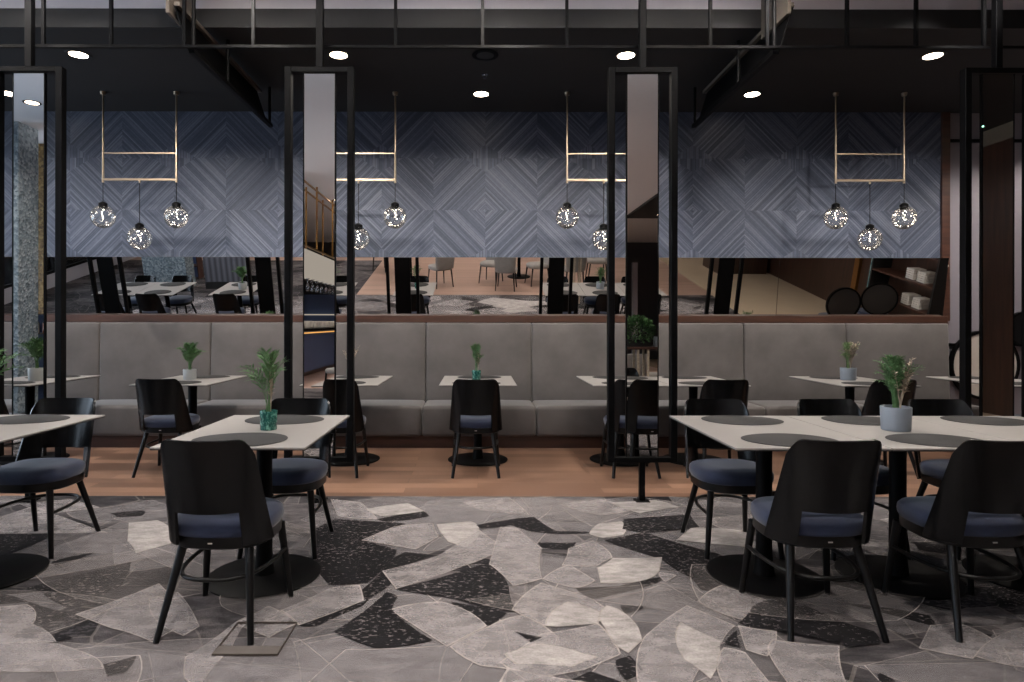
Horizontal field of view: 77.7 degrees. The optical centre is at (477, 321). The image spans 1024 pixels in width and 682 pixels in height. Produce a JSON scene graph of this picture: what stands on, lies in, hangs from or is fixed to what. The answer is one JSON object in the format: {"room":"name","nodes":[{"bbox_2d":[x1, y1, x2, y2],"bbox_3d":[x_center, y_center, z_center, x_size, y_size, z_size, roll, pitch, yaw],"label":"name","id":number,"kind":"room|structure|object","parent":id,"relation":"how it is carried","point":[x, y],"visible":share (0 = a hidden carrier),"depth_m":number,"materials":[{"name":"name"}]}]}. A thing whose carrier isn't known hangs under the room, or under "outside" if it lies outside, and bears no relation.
{"room":"restaurant","nodes":[
{"label":"restaurant","id":0,"kind":"room"},
{"bbox_2d":[183,369,196,379],"bbox_3d":[-2.691,0.488,5.930,0.120,0.095,0.120,0,0,0],"label":"pot","id":1,"kind":"object","parent":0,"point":[188,374],"depth_m":5.89,"materials":[{"name":"grey ceramic"}]},
{"bbox_2d":[260,409,277,430],"bbox_3d":[-1.049,0.490,3.180,0.086,0.095,0.086,0,0,0],"label":"pot","id":2,"kind":"object","parent":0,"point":[268,417],"depth_m":3.15,"materials":[{"name":"teal ceramic"}]},
{"bbox_2d":[0,447,953,496],"bbox_3d":[-1.102,1.304,5.980,16.800,0.050,2.640,0,0,0],"label":"floor","id":3,"kind":"structure","parent":0,"point":[536,472],"depth_m":5.23,"materials":[{"name":"brown wood"}]},
{"bbox_2d":[0,375,100,464],"bbox_3d":[-4.121,0.904,5.900,0.668,0.740,0.950,0,0,0],"label":"pedestal table","id":4,"kind":"object","parent":3,"relation":"on","point":[49,380],"visible":0.17,"depth_m":6.01,"materials":[{"name":"stone"}]},
{"bbox_2d":[131,379,200,477],"bbox_3d":[-2.633,0.872,5.410,0.463,0.818,0.521,0,0,0],"label":"dining chair","id":5,"kind":"object","parent":3,"relation":"on","point":[164,399],"visible":0.91,"depth_m":5.23,"materials":[{"name":"black wood"}]},
{"bbox_2d":[144,413,199,427],"bbox_3d":[-2.631,0.839,5.458,0.428,0.075,0.413,0,0,0],"label":"seat cushion","id":6,"kind":"object","parent":5,"relation":"on","point":[191,420],"depth_m":5.28,"materials":[{"name":"blue fabric"}]},
{"bbox_2d":[129,375,246,463],"bbox_3d":[-2.651,0.906,5.900,0.668,0.740,0.950,0,0,0],"label":"pedestal table","id":7,"kind":"object","parent":3,"relation":"on","point":[192,388],"visible":0.21,"depth_m":5.87,"materials":[{"name":"stone"}]},
{"bbox_2d":[175,341,206,379],"bbox_3d":[-2.681,0.355,5.929,0.289,0.362,0.284,0,0,-39],"label":"potted fern","id":8,"kind":"object","parent":7,"relation":"on","point":[188,374],"visible":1,"depth_m":5.91,"materials":[{"name":"green plant"}]},
{"bbox_2d":[300,376,392,465],"bbox_3d":[-1.191,0.908,5.900,0.668,0.740,0.950,0,0,0],"label":"pedestal table","id":9,"kind":"object","parent":3,"relation":"on","point":[370,382],"visible":0.37,"depth_m":5.84,"materials":[{"name":"stone"}]},
{"bbox_2d":[336,379,368,477],"bbox_3d":[-1.183,0.874,5.410,0.463,0.818,0.521,0,0,0],"label":"dining chair","id":10,"kind":"object","parent":3,"relation":"on","point":[341,384],"visible":0.27,"depth_m":5.25,"materials":[{"name":"black wood"}]},
{"bbox_2d":[336,415,365,427],"bbox_3d":[-1.181,0.841,5.458,0.428,0.075,0.413,0,0,0],"label":"seat cushion","id":11,"kind":"object","parent":10,"relation":"on","point":[360,420],"depth_m":5.28,"materials":[{"name":"blue fabric"}]},
{"bbox_2d":[449,379,501,478],"bbox_3d":[-0.020,0.875,5.410,0.463,0.818,0.521,0,0,0],"label":"dining chair","id":12,"kind":"object","parent":3,"relation":"on","point":[475,404],"visible":1,"depth_m":5.23,"materials":[{"name":"black wood"}]},
{"bbox_2d":[460,415,490,427],"bbox_3d":[-0.018,0.843,5.458,0.428,0.075,0.413,0,0,0],"label":"seat cushion","id":13,"kind":"object","parent":12,"relation":"on","point":[466,421],"depth_m":5.27,"materials":[{"name":"blue fabric"}]},
{"bbox_2d":[439,376,516,465],"bbox_3d":[-0.001,0.910,5.900,0.668,0.740,0.950,0,0,0],"label":"pedestal table","id":14,"kind":"object","parent":3,"relation":"on","point":[477,458],"visible":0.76,"depth_m":5.86,"materials":[{"name":"stone"}]},
{"bbox_2d":[470,343,482,379],"bbox_3d":[-0.007,0.361,5.879,0.154,0.358,0.151,0,0,0],"label":"potted palm","id":15,"kind":"object","parent":14,"relation":"on","point":[476,374],"visible":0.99,"depth_m":5.86,"materials":[{"name":"plant"}]},
{"bbox_2d":[4,322,978,447],"bbox_3d":[-0.716,0.643,6.750,11.766,1.272,0.679,0,0,0],"label":"banquette","id":16,"kind":"object","parent":3,"relation":"on","point":[544,361],"visible":0.51,"depth_m":6.94,"materials":[{"name":"beige fabric"}]},
{"bbox_2d":[4,399,96,412],"bbox_3d":[-4.766,0.995,6.690,1.226,0.317,0.560,0,0,0],"label":"seat cushion","id":17,"kind":"object","parent":16,"relation":"on","point":[8,402],"depth_m":6.47,"materials":[{"name":"beige fabric"}]},
{"bbox_2d":[4,322,101,399],"bbox_3d":[-4.766,0.437,7.011,1.226,0.872,0.158,0,0,0],"label":"cushion","id":18,"kind":"object","parent":16,"relation":"on","point":[83,339],"depth_m":6.94,"materials":[{"name":"beige fabric"}]},
{"bbox_2d":[92,399,207,435],"bbox_3d":[-3.541,0.997,6.690,1.216,0.317,0.560,0,0,0],"label":"seat cushion","id":19,"kind":"object","parent":16,"relation":"on","point":[121,418],"depth_m":6.41,"materials":[{"name":"beige fabric"}]},
{"bbox_2d":[99,322,212,400],"bbox_3d":[-3.541,0.439,7.011,1.216,0.872,0.158,0,0,0],"label":"cushion","id":20,"kind":"object","parent":16,"relation":"on","point":[129,352],"depth_m":6.94,"materials":[{"name":"beige fabric"}]},
{"bbox_2d":[197,400,272,427],"bbox_3d":[-2.341,0.998,6.690,1.176,0.317,0.560,0,0,0],"label":"seat cushion","id":21,"kind":"object","parent":16,"relation":"on","point":[209,411],"depth_m":6.41,"materials":[{"name":"beige fabric"}]},
{"bbox_2d":[211,322,302,399],"bbox_3d":[-2.341,0.441,7.011,1.176,0.872,0.158,0,0,0],"label":"cushion","id":22,"kind":"object","parent":16,"relation":"on","point":[233,344],"depth_m":6.94,"materials":[{"name":"beige fabric"}]},
{"bbox_2d":[336,400,424,435],"bbox_3d":[-1.161,1.000,6.690,1.176,0.317,0.560,0,0,0],"label":"seat cushion","id":23,"kind":"object","parent":16,"relation":"on","point":[383,417],"depth_m":6.41,"materials":[{"name":"beige fabric"}]},
{"bbox_2d":[336,323,425,400],"bbox_3d":[-1.161,0.442,7.011,1.176,0.872,0.158,0,0,0],"label":"cushion","id":24,"kind":"object","parent":16,"relation":"on","point":[397,350],"depth_m":6.94,"materials":[{"name":"beige fabric"}]},
{"bbox_2d":[422,400,535,435],"bbox_3d":[0.009,1.002,6.690,1.156,0.317,0.560,0,0,0],"label":"seat cushion","id":25,"kind":"object","parent":16,"relation":"on","point":[518,416],"depth_m":6.41,"materials":[{"name":"beige fabric"}]},
{"bbox_2d":[426,323,531,400],"bbox_3d":[0.009,0.444,7.011,1.156,0.872,0.158,0,0,0],"label":"cushion","id":26,"kind":"object","parent":16,"relation":"on","point":[506,348],"depth_m":6.94,"materials":[{"name":"beige fabric"}]},
{"bbox_2d":[531,323,624,401],"bbox_3d":[1.169,0.446,7.011,1.156,0.872,0.158,0,0,0],"label":"cushion","id":27,"kind":"object","parent":16,"relation":"on","point":[560,352],"depth_m":6.94,"materials":[{"name":"beige fabric"}]},
{"bbox_2d":[532,400,624,435],"bbox_3d":[1.169,1.003,6.690,1.156,0.317,0.560,0,0,0],"label":"seat cushion","id":28,"kind":"object","parent":16,"relation":"on","point":[550,417],"depth_m":6.41,"materials":[{"name":"beige fabric"}]},
{"bbox_2d":[659,323,743,399],"bbox_3d":[2.332,0.447,7.011,1.161,0.872,0.158,0,0,0],"label":"cushion","id":29,"kind":"object","parent":16,"relation":"on","point":[716,350],"depth_m":6.94,"materials":[{"name":"beige fabric"}]},
{"bbox_2d":[659,400,764,436],"bbox_3d":[2.331,1.005,6.690,1.161,0.317,0.560,0,0,0],"label":"seat cushion","id":30,"kind":"object","parent":16,"relation":"on","point":[755,409],"depth_m":6.41,"materials":[{"name":"beige fabric"}]},
{"bbox_2d":[742,323,845,400],"bbox_3d":[3.477,0.449,7.011,1.121,0.872,0.158,0,0,0],"label":"cushion","id":31,"kind":"object","parent":16,"relation":"on","point":[772,353],"depth_m":6.94,"materials":[{"name":"beige fabric"}]},
{"bbox_2d":[748,400,863,415],"bbox_3d":[3.476,1.006,6.690,1.121,0.317,0.560,0,0,0],"label":"seat cushion","id":32,"kind":"object","parent":16,"relation":"on","point":[770,407],"depth_m":6.44,"materials":[{"name":"beige fabric"}]},
{"bbox_2d":[844,323,949,400],"bbox_3d":[4.604,0.450,7.011,1.126,0.872,0.158,0,0,0],"label":"cushion","id":33,"kind":"object","parent":16,"relation":"on","point":[928,343],"depth_m":6.94,"materials":[{"name":"beige fabric"}]},
{"bbox_2d":[854,400,978,415],"bbox_3d":[4.604,1.008,6.690,1.126,0.317,0.560,0,0,0],"label":"seat cushion","id":34,"kind":"object","parent":16,"relation":"on","point":[975,409],"depth_m":6.43,"materials":[{"name":"beige fabric"}]},
{"bbox_2d":[576,376,668,466],"bbox_3d":[1.319,0.912,5.900,0.668,0.740,0.950,0,0,0],"label":"pedestal table","id":35,"kind":"object","parent":3,"relation":"on","point":[595,382],"visible":0.4,"depth_m":5.86,"materials":[{"name":"stone"}]},
{"bbox_2d":[600,379,660,478],"bbox_3d":[1.297,0.877,5.410,0.463,0.818,0.521,0,0,0],"label":"dining chair","id":36,"kind":"object","parent":3,"relation":"on","point":[620,383],"visible":0.16,"depth_m":5.24,"materials":[{"name":"black wood"}]},
{"bbox_2d":[603,415,624,427],"bbox_3d":[1.299,0.844,5.458,0.428,0.075,0.413,0,0,0],"label":"seat cushion","id":37,"kind":"object","parent":36,"relation":"on","point":[619,420],"depth_m":5.27,"materials":[{"name":"blue fabric"}]},
{"bbox_2d":[659,376,750,464],"bbox_3d":[1.999,0.913,5.900,0.668,0.740,0.950,0,0,0],"label":"pedestal table","id":38,"kind":"object","parent":3,"relation":"on","point":[693,389],"visible":0.38,"depth_m":5.89,"materials":[{"name":"stone"}]},
{"bbox_2d":[683,379,748,466],"bbox_3d":[2.037,0.878,5.410,0.463,0.818,0.521,0,0,0],"label":"dining chair","id":39,"kind":"object","parent":3,"relation":"on","point":[711,389],"visible":0.23,"depth_m":5.18,"materials":[{"name":"black wood"}]},
{"bbox_2d":[789,376,920,464],"bbox_3d":[3.454,0.915,5.900,0.668,0.740,0.950,0,0,0],"label":"pedestal table","id":40,"kind":"object","parent":3,"relation":"on","point":[849,388],"visible":0.21,"depth_m":5.87,"materials":[{"name":"stone"}]},
{"bbox_2d":[839,341,859,380],"bbox_3d":[3.478,0.361,5.935,0.184,0.367,0.181,0,0,0],"label":"potted palm","id":41,"kind":"object","parent":40,"relation":"on","point":[847,373],"visible":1,"depth_m":5.91,"materials":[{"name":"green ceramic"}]},
{"bbox_2d":[862,380,917,478],"bbox_3d":[3.417,0.880,5.410,0.463,0.818,0.521,0,0,0],"label":"dining chair","id":42,"kind":"object","parent":3,"relation":"on","point":[878,394],"visible":0.24,"depth_m":5.21,"materials":[{"name":"black wood"}]},
{"bbox_2d":[926,376,1020,386],"bbox_3d":[4.829,0.917,5.900,0.668,0.740,0.950,0,0,0],"label":"pedestal table","id":43,"kind":"object","parent":3,"relation":"on","point":[974,381],"visible":0.04,"depth_m":6.04,"materials":[{"name":"stone"}]},
{"bbox_2d":[0,496,1023,681],"bbox_3d":[-2.252,1.295,0.730,14.500,0.063,7.860,0,0,0],"label":"floor","id":44,"kind":"structure","parent":0,"point":[406,588],"depth_m":2.84,"materials":[{"name":"carpet"}]},
{"bbox_2d":[0,0,66,502],"bbox_3d":[-3.199,-0.750,4.530,0.491,4.050,0.100,0,0,0],"label":"frame","id":45,"kind":"object","parent":44,"relation":"on","point":[29,81],"visible":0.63,"depth_m":4.52,"materials":[{"name":"metal"}]},
{"bbox_2d":[0,398,100,559],"bbox_3d":[-2.500,0.872,3.655,0.463,0.818,0.521,0,0,0],"label":"dining chair","id":46,"kind":"object","parent":44,"relation":"on","point":[30,473],"visible":0.91,"depth_m":3.75,"materials":[{"name":"black wood"}]},
{"bbox_2d":[0,458,85,484],"bbox_3d":[-2.501,0.839,3.607,0.428,0.075,0.413,0,0,0],"label":"seat cushion","id":47,"kind":"object","parent":46,"relation":"on","point":[24,471],"depth_m":3.51,"materials":[{"name":"blue fabric"}]},
{"bbox_2d":[0,415,104,589],"bbox_3d":[-2.491,0.906,3.200,0.668,0.740,0.950,0,0,0],"label":"pedestal table","id":48,"kind":"object","parent":44,"relation":"on","point":[15,568],"visible":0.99,"depth_m":3.26,"materials":[{"name":"stone"}]},
{"bbox_2d":[0,349,27,374],"bbox_3d":[-2.505,0.326,3.254,0.367,0.420,0.418,0,0,0],"label":"potted palm","id":49,"kind":"object","parent":48,"relation":"on","point":[5,356],"visible":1,"depth_m":3.28,"materials":[{"name":"green plant"}]},
{"bbox_2d":[0,414,69,423],"bbox_3d":[-2.478,0.534,3.496,0.428,0.004,0.343,0,0,0],"label":"placemat","id":50,"kind":"object","parent":48,"relation":"on","point":[33,418],"visible":1,"depth_m":3.50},
{"bbox_2d":[152,439,293,645],"bbox_3d":[-1.083,0.874,2.731,0.464,0.818,0.521,0,0,2],"label":"dining chair","id":51,"kind":"object","parent":44,"relation":"on","point":[215,497],"visible":1,"depth_m":2.55,"materials":[{"name":"black wood"}]},
{"bbox_2d":[178,497,283,537],"bbox_3d":[-1.080,0.841,2.778,0.428,0.075,0.413,0,0,2],"label":"seat cushion","id":52,"kind":"object","parent":51,"relation":"on","point":[262,525],"depth_m":2.59,"materials":[{"name":"blue fabric"}]},
{"bbox_2d":[150,415,349,598],"bbox_3d":[-1.076,0.908,3.200,0.668,0.740,0.950,0,0,0],"label":"pedestal table","id":53,"kind":"object","parent":44,"relation":"on","point":[269,582],"visible":0.73,"depth_m":3.16,"materials":[{"name":"stone"}]},
{"bbox_2d":[191,432,287,445],"bbox_3d":[-1.089,0.536,2.904,0.428,0.004,0.343,0,0,0],"label":"placemat","id":54,"kind":"object","parent":53,"relation":"on","point":[251,438],"visible":0.68,"depth_m":2.92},
{"bbox_2d":[234,346,290,430],"bbox_3d":[-1.078,0.329,3.183,0.281,0.419,0.310,0,0,-20],"label":"potted palm","id":55,"kind":"object","parent":53,"relation":"on","point":[268,417],"visible":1,"depth_m":3.15,"materials":[{"name":"plant"}]},
{"bbox_2d":[245,415,323,424],"bbox_3d":[-1.063,0.536,3.496,0.428,0.004,0.343,0,0,0],"label":"placemat","id":56,"kind":"object","parent":53,"relation":"on","point":[281,419],"visible":0.87,"depth_m":3.48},
{"bbox_2d":[212,622,296,655],"bbox_3d":[-0.889,1.268,2.550,0.252,0.006,0.262,0,0,0],"label":"floor outlet cover","id":57,"kind":"object","parent":44,"relation":"on","point":[220,650],"visible":1,"depth_m":2.45,"materials":[{"name":"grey metal"}]},
{"bbox_2d":[237,398,333,559],"bbox_3d":[-1.080,0.874,3.655,0.463,0.818,0.521,0,0,0],"label":"dining chair","id":58,"kind":"object","parent":44,"relation":"on","point":[290,476],"visible":0.59,"depth_m":3.63,"materials":[{"name":"black wood"}]},
{"bbox_2d":[272,458,327,485],"bbox_3d":[-1.081,0.841,3.607,0.428,0.075,0.413,0,0,0],"label":"seat cushion","id":59,"kind":"object","parent":58,"relation":"on","point":[285,471],"depth_m":3.49,"materials":[{"name":"blue fabric"}]},
{"bbox_2d":[284,0,354,502],"bbox_3d":[-1.129,-0.747,4.530,0.491,4.050,0.100,0,0,0],"label":"frame","id":60,"kind":"object","parent":44,"relation":"on","point":[319,82],"visible":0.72,"depth_m":4.52,"materials":[{"name":"metal"}]},
{"bbox_2d":[607,0,677,502],"bbox_3d":[1.171,-0.743,4.530,0.491,4.050,0.100,0,0,0],"label":"frame","id":61,"kind":"object","parent":44,"relation":"on","point":[642,81],"visible":1,"depth_m":4.52,"materials":[{"name":"metal"}]},
{"bbox_2d":[680,399,784,559],"bbox_3d":[1.438,0.877,3.655,0.463,0.818,0.521,0,0,0],"label":"dining chair","id":62,"kind":"object","parent":44,"relation":"on","point":[727,477],"visible":0.73,"depth_m":3.70,"materials":[{"name":"black wood"}]},
{"bbox_2d":[689,458,773,485],"bbox_3d":[1.437,0.845,3.607,0.428,0.075,0.413,0,0,0],"label":"seat cushion","id":63,"kind":"object","parent":62,"relation":"on","point":[740,471],"depth_m":3.50,"materials":[{"name":"blue fabric"}]},
{"bbox_2d":[669,416,890,599],"bbox_3d":[1.441,0.912,3.200,0.668,0.740,0.950,0,0,0],"label":"pedestal table","id":64,"kind":"object","parent":44,"relation":"on","point":[764,580],"visible":0.77,"depth_m":3.16,"materials":[{"name":"stone"}]},
{"bbox_2d":[701,415,783,424],"bbox_3d":[1.454,0.540,3.496,0.428,0.004,0.343,0,0,0],"label":"placemat","id":65,"kind":"object","parent":64,"relation":"on","point":[722,419],"visible":1,"depth_m":3.47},
{"bbox_2d":[741,433,838,446],"bbox_3d":[1.428,0.540,2.904,0.428,0.004,0.343,0,0,0],"label":"placemat","id":66,"kind":"object","parent":64,"relation":"on","point":[777,439],"visible":0.71,"depth_m":2.93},
{"bbox_2d":[739,439,889,642],"bbox_3d":[1.442,0.877,2.756,0.463,0.818,0.521,0,0,0],"label":"dining chair","id":67,"kind":"object","parent":44,"relation":"on","point":[823,488],"visible":1,"depth_m":2.58,"materials":[{"name":"black wood"}]},
{"bbox_2d":[750,496,862,536],"bbox_3d":[1.444,0.845,2.803,0.428,0.075,0.413,0,0,0],"label":"seat cushion","id":68,"kind":"object","parent":67,"relation":"on","point":[774,523],"depth_m":2.62,"materials":[{"name":"blue fabric"}]},
{"bbox_2d":[797,399,910,560],"bbox_3d":[2.119,0.878,3.655,0.463,0.818,0.521,0,0,0],"label":"dining chair","id":69,"kind":"object","parent":44,"relation":"on","point":[805,407],"visible":0.17,"depth_m":3.86,"materials":[{"name":"black wood"}]},
{"bbox_2d":[877,465,888,485],"bbox_3d":[2.118,0.846,3.607,0.428,0.075,0.413,0,0,0],"label":"seat cushion","id":70,"kind":"object","parent":69,"relation":"on","point":[883,474],"depth_m":3.41,"materials":[{"name":"blue fabric"}]},
{"bbox_2d":[787,416,1011,599],"bbox_3d":[2.115,0.913,3.200,0.668,0.740,0.950,0,0,0],"label":"pedestal table","id":71,"kind":"object","parent":44,"relation":"on","point":[909,578],"visible":0.69,"depth_m":3.16,"materials":[{"name":"stone"}]},
{"bbox_2d":[821,415,879,425],"bbox_3d":[2.128,0.541,3.496,0.428,0.004,0.343,0,0,0],"label":"placemat","id":72,"kind":"object","parent":71,"relation":"on","point":[847,419],"visible":0.62,"depth_m":3.51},
{"bbox_2d":[872,354,925,431],"bbox_3d":[2.095,0.350,3.174,0.244,0.384,0.206,0,0,30],"label":"potted palm","id":73,"kind":"object","parent":71,"relation":"on","point":[895,417],"visible":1,"depth_m":3.16,"materials":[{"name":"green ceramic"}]},
{"bbox_2d":[885,433,981,447],"bbox_3d":[2.102,0.541,2.904,0.428,0.004,0.343,0,0,0],"label":"placemat","id":74,"kind":"object","parent":71,"relation":"on","point":[940,440],"visible":0.73,"depth_m":2.91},
{"bbox_2d":[881,439,1023,642],"bbox_3d":[2.116,0.878,2.756,0.463,0.818,0.521,0,0,0],"label":"dining chair","id":75,"kind":"object","parent":44,"relation":"on","point":[978,503],"visible":1,"depth_m":2.60,"materials":[{"name":"black wood"}]},
{"bbox_2d":[896,496,1023,536],"bbox_3d":[2.118,0.846,2.803,0.428,0.075,0.413,0,0,0],"label":"seat cushion","id":76,"kind":"object","parent":75,"relation":"on","point":[916,512],"depth_m":2.64,"materials":[{"name":"blue fabric"}]},
{"bbox_2d":[907,399,1020,560],"bbox_3d":[2.790,0.879,3.655,0.463,0.818,0.521,0,0,0],"label":"dining chair","id":77,"kind":"object","parent":44,"relation":"on","point":[931,471],"visible":0.19,"depth_m":3.83,"materials":[{"name":"black wood"}]},
{"bbox_2d":[919,459,949,479],"bbox_3d":[2.789,0.846,3.607,0.428,0.075,0.413,0,0,0],"label":"seat cushion","id":78,"kind":"object","parent":77,"relation":"on","point":[932,469],"depth_m":3.64,"materials":[{"name":"blue fabric"}]},
{"bbox_2d":[912,416,1023,591],"bbox_3d":[2.787,0.914,3.200,0.668,0.740,0.950,0,0,0],"label":"pedestal table","id":79,"kind":"object","parent":44,"relation":"on","point":[985,565],"visible":0.55,"depth_m":3.26,"materials":[{"name":"stone"}]},
{"bbox_2d":[940,416,1023,425],"bbox_3d":[2.800,0.542,3.496,0.428,0.004,0.343,0,0,0],"label":"placemat","id":80,"kind":"object","parent":79,"relation":"on","point":[982,420],"visible":1,"depth_m":3.48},
{"bbox_2d":[959,0,1023,416],"bbox_3d":[3.701,-0.740,4.530,0.491,4.050,0.100,0,0,0],"label":"frame","id":81,"kind":"object","parent":44,"relation":"on","point":[996,82],"visible":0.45,"depth_m":4.52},
{"bbox_2d":[0,28,1023,112],"bbox_3d":[-1.097,-2.412,6.190,16.800,0.120,2.220,0,0,0],"label":"ceiling","id":82,"kind":"structure","parent":0,"point":[424,80],"depth_m":5.89,"materials":[{"name":"paint"}]},
{"bbox_2d":[65,50,91,59],"bbox_3d":[-3.517,-2.352,5.590,0.208,0.006,0.208,0,0,0],"label":"recessed light","id":83,"kind":"object","parent":82,"relation":"in","point":[77,54],"visible":1,"depth_m":5.58,"materials":[{"name":"paint"}]},
{"bbox_2d":[90,91,188,249],"bbox_3d":[-3.463,-1.548,6.500,0.986,1.613,0.236,0,0,0],"label":"pendant light","id":84,"kind":"object","parent":82,"relation":"hanging from","point":[139,226],"visible":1,"depth_m":6.49,"materials":[{"name":"gold metal"}]},
{"bbox_2d":[173,0,272,126],"bbox_3d":[-2.147,-2.367,5.515,0.160,0.812,1.770,0,0,0],"label":"beam","id":85,"kind":"structure","parent":82,"relation":"attached to","point":[219,62],"depth_m":5.29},
{"bbox_2d":[327,50,350,59],"bbox_3d":[-1.227,-2.349,5.590,0.208,0.006,0.208,0,0,0],"label":"recessed light","id":86,"kind":"object","parent":82,"relation":"in","point":[334,54],"visible":1,"depth_m":5.59,"materials":[{"name":"paint"}]},
{"bbox_2d":[336,91,406,249],"bbox_3d":[-1.223,-1.545,6.500,0.986,1.613,0.236,0,0,0],"label":"pendant light","id":87,"kind":"object","parent":82,"relation":"hanging from","point":[358,227],"visible":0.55,"depth_m":6.49,"materials":[{"name":"gold metal"}]},
{"bbox_2d":[471,90,490,97],"bbox_3d":[0.033,-2.347,6.540,0.208,0.006,0.208,0,0,0],"label":"recessed light","id":88,"kind":"object","parent":82,"relation":"in","point":[480,93],"visible":1,"depth_m":6.54,"materials":[{"name":"paint"}]},
{"bbox_2d":[472,49,498,60],"bbox_3d":[0.063,-2.344,5.580,0.236,0.012,0.236,0,0,0],"label":"ceiling speaker","id":89,"kind":"object","parent":82,"relation":"attached to","point":[482,54],"visible":1,"depth_m":5.56,"materials":[{"name":"plastic"}]},
{"bbox_2d":[477,52,493,58],"bbox_3d":[0.063,-2.339,5.580,0.200,0.003,0.200,0,0,0],"label":"grille","id":90,"kind":"object","parent":89,"relation":"attached to","point":[480,55],"depth_m":5.57,"materials":[{"name":"black metal"}]},
{"bbox_2d":[555,92,625,249],"bbox_3d":[1.287,-1.542,6.500,0.986,1.613,0.236,0,0,0],"label":"pendant light","id":91,"kind":"object","parent":82,"relation":"hanging from","point":[603,227],"visible":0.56,"depth_m":6.50,"materials":[{"name":"gold metal"}]},
{"bbox_2d":[614,50,637,60],"bbox_3d":[1.303,-2.345,5.590,0.208,0.006,0.208,0,0,0],"label":"recessed light","id":92,"kind":"object","parent":82,"relation":"in","point":[628,54],"visible":0.99,"depth_m":5.59,"materials":[{"name":"paint"}]},
{"bbox_2d":[692,0,793,127],"bbox_3d":[2.233,-2.361,5.515,0.160,0.812,1.770,0,0,0],"label":"beam","id":93,"kind":"structure","parent":82,"relation":"attached to","point":[747,63],"depth_m":5.36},
{"bbox_2d":[741,91,762,97],"bbox_3d":[2.823,-2.343,6.540,0.208,0.006,0.208,0,0,0],"label":"recessed light","id":94,"kind":"object","parent":82,"relation":"in","point":[751,94],"visible":1,"depth_m":6.54,"materials":[{"name":"paint"}]},
{"bbox_2d":[823,92,916,250],"bbox_3d":[4.012,-1.538,6.500,0.920,1.613,0.236,0,0,0],"label":"pendant light","id":95,"kind":"object","parent":82,"relation":"hanging from","point":[835,206],"visible":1,"depth_m":6.49,"materials":[{"name":"gold metal"}]},
{"bbox_2d":[918,51,946,60],"bbox_3d":[4.003,-2.341,5.590,0.208,0.006,0.208,0,0,0],"label":"recessed light","id":96,"kind":"object","parent":82,"relation":"in","point":[934,55],"visible":1,"depth_m":5.58,"materials":[{"name":"paint"}]},
{"bbox_2d":[0,0,1023,9],"bbox_3d":[-1.096,-2.676,5.145,16.800,0.390,0.110,0,0,0],"label":"ceiling","id":97,"kind":"structure","parent":0,"point":[200,4],"depth_m":5.09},
{"bbox_2d":[166,0,191,25],"bbox_3d":[-2.259,-2.513,4.838,0.025,0.520,0.435,0,0,0],"label":"trim","id":98,"kind":"structure","parent":97,"relation":"attached to","point":[170,10],"depth_m":4.70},
{"bbox_2d":[0,8,1023,29],"bbox_3d":[-1.097,-2.421,5.070,16.800,0.150,0.020,0,0,0],"label":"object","id":99,"kind":"structure","parent":97,"relation":"attached to","point":[9,17],"depth_m":5.06,"materials":[{"name":"paint"}]},
{"bbox_2d":[761,0,790,39],"bbox_3d":[2.266,-2.507,4.838,0.025,0.520,0.435,0,0,0],"label":"trim","id":100,"kind":"structure","parent":97,"relation":"attached to","point":[783,7],"depth_m":4.79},
{"bbox_2d":[4,111,1021,413],"bbox_3d":[-1.149,-0.572,7.200,16.700,3.700,0.200,0,0,0],"label":"wall","id":101,"kind":"structure","parent":0,"point":[468,184],"depth_m":7.10,"materials":[{"name":"blue wood"}]},
{"bbox_2d":[4,257,779,315],"bbox_3d":[-3.044,-0.397,7.019,12.704,0.637,0.113,0,0,0],"label":"wall mirror","id":102,"kind":"object","parent":101,"relation":"attached to","point":[94,285],"visible":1,"depth_m":7.01,"materials":[{"name":"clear mirror"}]},
{"bbox_2d":[4,315,947,322],"bbox_3d":[-2.165,-0.036,7.043,14.670,0.077,0.115,0,0,0],"label":"trim","id":103,"kind":"structure","parent":101,"relation":"attached to","point":[7,318],"depth_m":6.99,"materials":[{"name":"brown wood"}]},
{"bbox_2d":[776,258,948,315],"bbox_3d":[4.238,-0.387,7.019,1.849,0.637,0.113,0,0,0],"label":"wall mirror","id":104,"kind":"object","parent":101,"relation":"attached to","point":[806,286],"visible":1,"depth_m":7.01,"materials":[{"name":"clear mirror"}]},
{"bbox_2d":[940,112,949,320],"bbox_3d":[5.222,-1.178,7.190,0.090,2.330,0.220,0,0,0],"label":"trim","id":105,"kind":"structure","parent":101,"relation":"attached to","point":[945,116],"depth_m":7.08,"materials":[{"name":"brown wood"}]},
{"bbox_2d":[949,331,1019,398],"bbox_3d":[5.629,0.478,7.062,0.770,0.770,0.045,0,0,0],"label":"wall ornament","id":106,"kind":"object","parent":101,"relation":"attached to","point":[954,354],"visible":0.37,"depth_m":7.05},
{"bbox_2d":[1014,312,1020,345],"bbox_3d":[6.070,0.079,7.062,0.390,0.390,0.045,0,0,0],"label":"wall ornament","id":107,"kind":"object","parent":101,"relation":"attached to","point":[1017,316],"visible":0.34,"depth_m":7.05,"materials":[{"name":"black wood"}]},
{"bbox_2d":[840,367,856,380],"bbox_3d":[3.469,0.487,5.950,0.140,0.115,0.140,0,0,0],"label":"pot","id":108,"kind":"object","parent":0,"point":[846,373],"depth_m":5.90,"materials":[{"name":"grey ceramic"}]},
{"bbox_2d":[880,405,912,431],"bbox_3d":[2.099,0.483,3.190,0.138,0.118,0.138,0,0,0],"label":"pot","id":109,"kind":"object","parent":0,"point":[895,418],"depth_m":3.14,"materials":[{"name":"grey ceramic"}]},
{"bbox_3d":[5.579,-2.772,-1.255,3.450,0.120,12.690,0,0,0],"label":"ceiling","id":110,"kind":"structure","parent":0,"visible":0},
{"bbox_2d":[0,0,1023,49],"bbox_3d":[-0.147,-2.341,4.600,14.100,0.718,0.024,0,0,0],"label":"grid","id":111,"kind":"object","parent":110,"relation":"hanging from","point":[43,45],"visible":1,"depth_m":4.59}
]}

